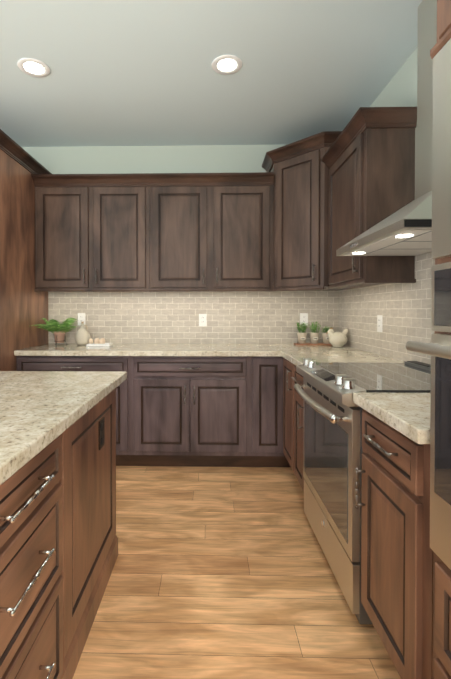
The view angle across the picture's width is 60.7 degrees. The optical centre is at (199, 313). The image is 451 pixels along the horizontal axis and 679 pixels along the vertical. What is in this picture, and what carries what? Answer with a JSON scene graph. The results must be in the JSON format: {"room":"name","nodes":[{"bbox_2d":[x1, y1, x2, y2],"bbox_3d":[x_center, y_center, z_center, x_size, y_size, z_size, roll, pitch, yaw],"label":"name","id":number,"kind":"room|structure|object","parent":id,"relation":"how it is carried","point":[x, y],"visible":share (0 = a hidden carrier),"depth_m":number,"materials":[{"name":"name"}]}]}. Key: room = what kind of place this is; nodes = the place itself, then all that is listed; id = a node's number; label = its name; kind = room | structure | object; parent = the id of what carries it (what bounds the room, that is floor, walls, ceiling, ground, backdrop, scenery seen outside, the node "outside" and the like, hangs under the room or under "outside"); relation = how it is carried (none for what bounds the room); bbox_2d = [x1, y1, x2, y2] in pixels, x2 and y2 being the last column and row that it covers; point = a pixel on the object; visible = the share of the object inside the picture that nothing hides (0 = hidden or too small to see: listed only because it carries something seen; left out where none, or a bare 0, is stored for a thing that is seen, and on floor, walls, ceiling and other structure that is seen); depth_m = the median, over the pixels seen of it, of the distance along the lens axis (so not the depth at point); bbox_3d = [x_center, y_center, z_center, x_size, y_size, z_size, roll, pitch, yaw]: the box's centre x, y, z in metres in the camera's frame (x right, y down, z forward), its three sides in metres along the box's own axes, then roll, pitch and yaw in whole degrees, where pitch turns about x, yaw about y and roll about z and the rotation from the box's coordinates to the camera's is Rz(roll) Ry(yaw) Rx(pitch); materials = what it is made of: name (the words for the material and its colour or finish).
{"room":"kitchen","nodes":[
{"label":"kitchen","id":0,"kind":"room"},
{"bbox_2d":[22,144,287,173],"bbox_3d":[-1.399,-0.178,3.608,5.580,2.725,0.120,0,1,1],"label":"wall","id":1,"kind":"structure","parent":0,"point":[158,159],"depth_m":3.51,"materials":[{"name":"grey paint"}]},
{"bbox_2d":[33,179,150,290],"bbox_3d":[-0.915,-0.658,3.374,0.970,0.890,0.295,0,1,1],"label":"upper cabinet","id":2,"kind":"object","parent":1,"relation":"attached to","point":[91,234],"depth_m":3.23,"materials":[{"name":"brown wood"}]},
{"bbox_2d":[48,290,338,343],"bbox_3d":[-0.066,-0.497,3.510,2.670,1.575,0.008,0,1,1],"label":"backsplash","id":3,"kind":"structure","parent":1,"relation":"attached to","point":[262,317],"depth_m":3.51,"materials":[{"name":"tile"}]},
{"bbox_2d":[78,313,84,324],"bbox_3d":[-1.091,0.048,3.531,0.070,0.114,0.008,0,1,1],"label":"electrical outlet","id":4,"kind":"object","parent":3,"relation":"attached to","point":[81,317],"visible":0.83,"depth_m":3.53,"materials":[{"name":"white plastic"}]},
{"bbox_2d":[199,314,206,325],"bbox_3d":[0.025,0.056,3.506,0.070,0.114,0.008,0,1,1],"label":"electrical outlet","id":5,"kind":"object","parent":3,"relation":"attached to","point":[202,319],"visible":1,"depth_m":3.50,"materials":[{"name":"white plastic"}]},
{"bbox_2d":[300,313,307,325],"bbox_3d":[0.944,0.049,3.485,0.070,0.114,0.008,0,1,1],"label":"electrical outlet","id":6,"kind":"object","parent":3,"relation":"attached to","point":[304,317],"visible":0.92,"depth_m":3.48,"materials":[{"name":"white plastic"}]},
{"bbox_2d":[151,179,270,290],"bbox_3d":[0.093,-0.658,3.351,1.046,0.890,0.295,0,1,1],"label":"upper cabinet","id":7,"kind":"object","parent":1,"relation":"attached to","point":[207,234],"depth_m":3.21,"materials":[{"name":"brown wood"}]},
{"bbox_2d":[267,139,358,290],"bbox_3d":[0.933,-0.746,3.178,0.638,1.070,0.600,0,1,1],"label":"upper cabinet","id":8,"kind":"object","parent":1,"relation":"attached to","point":[296,215],"depth_m":3.01,"materials":[{"name":"brown wood"}]},
{"bbox_2d":[304,135,322,138],"bbox_3d":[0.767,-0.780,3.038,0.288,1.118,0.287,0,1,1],"label":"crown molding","id":9,"kind":"structure","parent":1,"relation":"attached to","point":[313,136],"depth_m":2.87,"materials":[{"name":"brown wood"}]},
{"bbox_2d":[0,0,422,146],"bbox_3d":[-1.476,-1.543,0.218,5.580,0.080,6.870,0,1,1],"label":"ceiling","id":10,"kind":"structure","parent":0,"point":[133,73],"depth_m":2.38,"materials":[{"name":"white paint"}]},
{"bbox_2d":[17,58,49,76],"bbox_3d":[-1.027,-1.523,2.374,0.190,0.006,0.190,0,1,1],"label":"recessed light","id":11,"kind":"object","parent":10,"relation":"in","point":[33,67],"visible":1,"depth_m":2.37,"materials":[{"name":"white"}]},
{"bbox_2d":[211,55,242,74],"bbox_3d":[0.165,-1.523,2.347,0.190,0.006,0.190,0,1,1],"label":"recessed light","id":12,"kind":"object","parent":10,"relation":"in","point":[227,64],"visible":1,"depth_m":2.34,"materials":[{"name":"white"}]},
{"bbox_2d":[73,466,400,678],"bbox_3d":[-1.476,1.262,0.249,5.580,0.080,6.870,0,1,1],"label":"floor","id":13,"kind":"structure","parent":0,"point":[222,573],"depth_m":1.67,"materials":[{"name":"brown wood"}]},
{"bbox_2d":[0,129,51,370],"bbox_3d":[-1.874,-0.036,3.084,1.055,2.452,0.948,0,1,1],"label":"tall cabinet","id":14,"kind":"object","parent":13,"relation":"on","point":[23,306],"visible":0.46,"depth_m":2.97,"materials":[{"name":"brown wood"}]},
{"bbox_2d":[0,379,125,678],"bbox_3d":[-0.998,0.781,0.511,1.224,0.876,2.826,0,1,1],"label":"kitchen island","id":15,"kind":"object","parent":13,"relation":"on","point":[58,547],"depth_m":1.12,"materials":[{"name":"brown wood"}]},
{"bbox_2d":[0,371,126,478],"bbox_3d":[-1.040,0.323,0.494,1.280,0.040,2.900,0,1,1],"label":"island countertop","id":16,"kind":"structure","parent":15,"relation":"on","point":[35,406],"depth_m":1.28,"materials":[{"name":"beige stone"}]},
{"bbox_2d":[14,355,133,465],"bbox_3d":[-0.961,0.751,3.227,0.884,0.876,0.619,0,1,1],"label":"base cabinet","id":17,"kind":"object","parent":13,"relation":"on","point":[125,391],"depth_m":2.92,"materials":[{"name":"brown wood"}]},
{"bbox_2d":[134,355,249,466],"bbox_3d":[-0.070,0.751,3.206,0.898,0.876,0.619,0,1,1],"label":"base cabinet","id":18,"kind":"object","parent":13,"relation":"on","point":[214,405],"depth_m":2.90,"materials":[{"name":"brown wood"}]},
{"bbox_2d":[14,343,361,358],"bbox_3d":[-0.076,0.294,3.193,2.654,0.040,0.637,0,1,1],"label":"countertop","id":19,"kind":"structure","parent":18,"relation":"on","point":[260,351],"depth_m":2.99,"materials":[{"name":"beige stone"}]},
{"bbox_2d":[31,318,76,344],"bbox_3d":[-1.210,0.153,3.289,0.369,0.239,0.473,0,1,1],"label":"fern plant","id":20,"kind":"object","parent":19,"relation":"on","point":[59,332],"visible":1,"depth_m":3.34,"materials":[{"name":"green plant"}]},
{"bbox_2d":[75,322,89,344],"bbox_3d":[-1.039,0.169,3.393,0.134,0.205,0.134,0,1,1],"label":"bottle","id":21,"kind":"object","parent":19,"relation":"on","point":[82,335],"visible":0.94,"depth_m":3.35,"materials":[{"name":"ceramic"}]},
{"bbox_2d":[86,338,112,345],"bbox_3d":[-0.861,0.240,3.290,0.200,0.065,0.105,0,1,1],"label":"egg tray","id":22,"kind":"object","parent":19,"relation":"on","point":[99,342],"visible":1,"depth_m":3.25,"materials":[{"name":"white ceramic"}]},
{"bbox_2d":[294,343,330,344],"bbox_3d":[1.012,0.265,3.392,0.340,0.012,0.110,0,1,1],"label":"tray","id":23,"kind":"object","parent":19,"relation":"on","point":[311,344],"visible":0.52,"depth_m":3.34,"materials":[{"name":"brown wood"}]},
{"bbox_2d":[295,322,307,343],"bbox_3d":[0.902,0.163,3.390,0.121,0.191,0.102,0,1,1],"label":"herb pot","id":24,"kind":"object","parent":23,"relation":"on","point":[302,335],"visible":1,"depth_m":3.37,"materials":[{"name":"beige ceramic"}]},
{"bbox_2d":[309,322,320,343],"bbox_3d":[1.015,0.158,3.394,0.102,0.202,0.106,0,1,1],"label":"herb pot","id":25,"kind":"object","parent":23,"relation":"on","point":[314,336],"visible":1,"depth_m":3.37,"materials":[{"name":"beige ceramic"}]},
{"bbox_2d":[321,326,331,343],"bbox_3d":[1.112,0.183,3.387,0.128,0.152,0.101,0,1,1],"label":"herb pot","id":26,"kind":"object","parent":23,"relation":"on","point":[325,338],"visible":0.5,"depth_m":3.37,"materials":[{"name":"beige ceramic"}]},
{"bbox_2d":[326,328,347,346],"bbox_3d":[1.142,0.193,3.205,0.182,0.161,0.137,0,1,1],"label":"hen","id":27,"kind":"object","parent":19,"relation":"on","point":[337,339],"visible":1,"depth_m":3.17,"materials":[{"name":"beige ceramic"}]},
{"bbox_2d":[250,355,281,466],"bbox_3d":[0.515,0.752,3.193,0.272,0.876,0.619,0,1,1],"label":"base cabinet","id":28,"kind":"object","parent":13,"relation":"on","point":[265,374],"depth_m":2.89,"materials":[{"name":"brown wood"}]},
{"bbox_2d":[282,351,403,366],"bbox_3d":[0.917,0.301,2.529,0.637,0.040,0.644,0,1,1],"label":"countertop","id":29,"kind":"structure","parent":28,"relation":"on","point":[296,357],"depth_m":2.54,"materials":[{"name":"beige stone"}]},
{"bbox_2d":[282,359,289,466],"bbox_3d":[0.930,0.757,2.710,0.619,0.876,0.367,0,1,1],"label":"base cabinet","id":30,"kind":"object","parent":13,"relation":"on","point":[285,366],"depth_m":2.80,"materials":[{"name":"brown wood"}]},
{"bbox_2d":[290,363,303,490],"bbox_3d":[0.923,0.761,2.369,0.619,0.876,0.317,0,1,1],"label":"base cabinet","id":31,"kind":"object","parent":13,"relation":"on","point":[296,402],"depth_m":2.46,"materials":[{"name":"brown wood"}]},
{"bbox_2d":[294,358,430,624],"bbox_3d":[0.859,0.728,1.827,0.718,0.954,0.761,0,1,1],"label":"range","id":32,"kind":"object","parent":13,"relation":"on","point":[332,436],"visible":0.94,"depth_m":1.66,"materials":[{"name":"silver metal"}]},
{"bbox_2d":[355,407,432,678],"bbox_3d":[0.896,0.773,1.215,0.619,0.876,0.453,0,1,1],"label":"base cabinet","id":33,"kind":"object","parent":13,"relation":"on","point":[397,554],"depth_m":1.14,"materials":[{"name":"brown wood"}]},
{"bbox_2d":[353,392,430,446],"bbox_3d":[0.887,0.316,1.209,0.637,0.040,0.451,0,1,1],"label":"countertop","id":34,"kind":"structure","parent":33,"relation":"on","point":[409,414],"depth_m":1.20,"materials":[{"name":"beige stone"}]},
{"bbox_2d":[405,0,450,678],"bbox_3d":[0.852,0.037,0.643,0.696,2.360,0.670,0,1,1],"label":"tall cabinet","id":35,"kind":"object","parent":13,"relation":"on","point":[438,348],"visible":1,"depth_m":0.92,"materials":[{"name":"brown wood"}]},
{"bbox_2d":[405,262,450,569],"bbox_3d":[0.549,0.237,0.658,0.090,0.710,0.613,0,1,1],"label":"wall oven","id":36,"kind":"object","parent":35,"relation":"in","point":[439,348],"depth_m":0.91,"materials":[{"name":"silver metal"}]},
{"bbox_2d":[432,39,450,258],"bbox_3d":[0.582,-0.384,0.651,0.024,0.498,0.613,0,1,1],"label":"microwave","id":37,"kind":"object","parent":35,"relation":"in","point":[441,118],"depth_m":0.92,"materials":[{"name":"silver metal"}]},
{"bbox_2d":[339,48,434,363],"bbox_3d":[1.248,-0.139,0.111,0.128,2.725,6.750,0,1,1],"label":"wall","id":38,"kind":"structure","parent":0,"point":[403,310],"depth_m":2.43,"materials":[{"name":"tile"}]},
{"bbox_2d":[323,119,416,286],"bbox_3d":[1.090,-0.649,2.535,0.296,0.890,0.676,0,1,1],"label":"upper cabinet","id":39,"kind":"object","parent":38,"relation":"attached to","point":[371,177],"depth_m":2.20,"materials":[{"name":"brown wood"}]},
{"bbox_2d":[377,315,381,331],"bbox_3d":[1.238,0.065,2.645,0.008,0.114,0.070,0,1,1],"label":"electrical outlet","id":40,"kind":"object","parent":38,"relation":"attached to","point":[379,323],"visible":1,"depth_m":2.64,"materials":[{"name":"white plastic"}]},
{"bbox_2d":[336,0,436,255],"bbox_3d":[0.995,-0.920,1.805,0.453,1.197,0.758,0,1,1],"label":"range hood","id":41,"kind":"object","parent":38,"relation":"attached to","point":[406,230],"visible":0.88,"depth_m":1.82,"materials":[{"name":"silver metal"}]}
]}

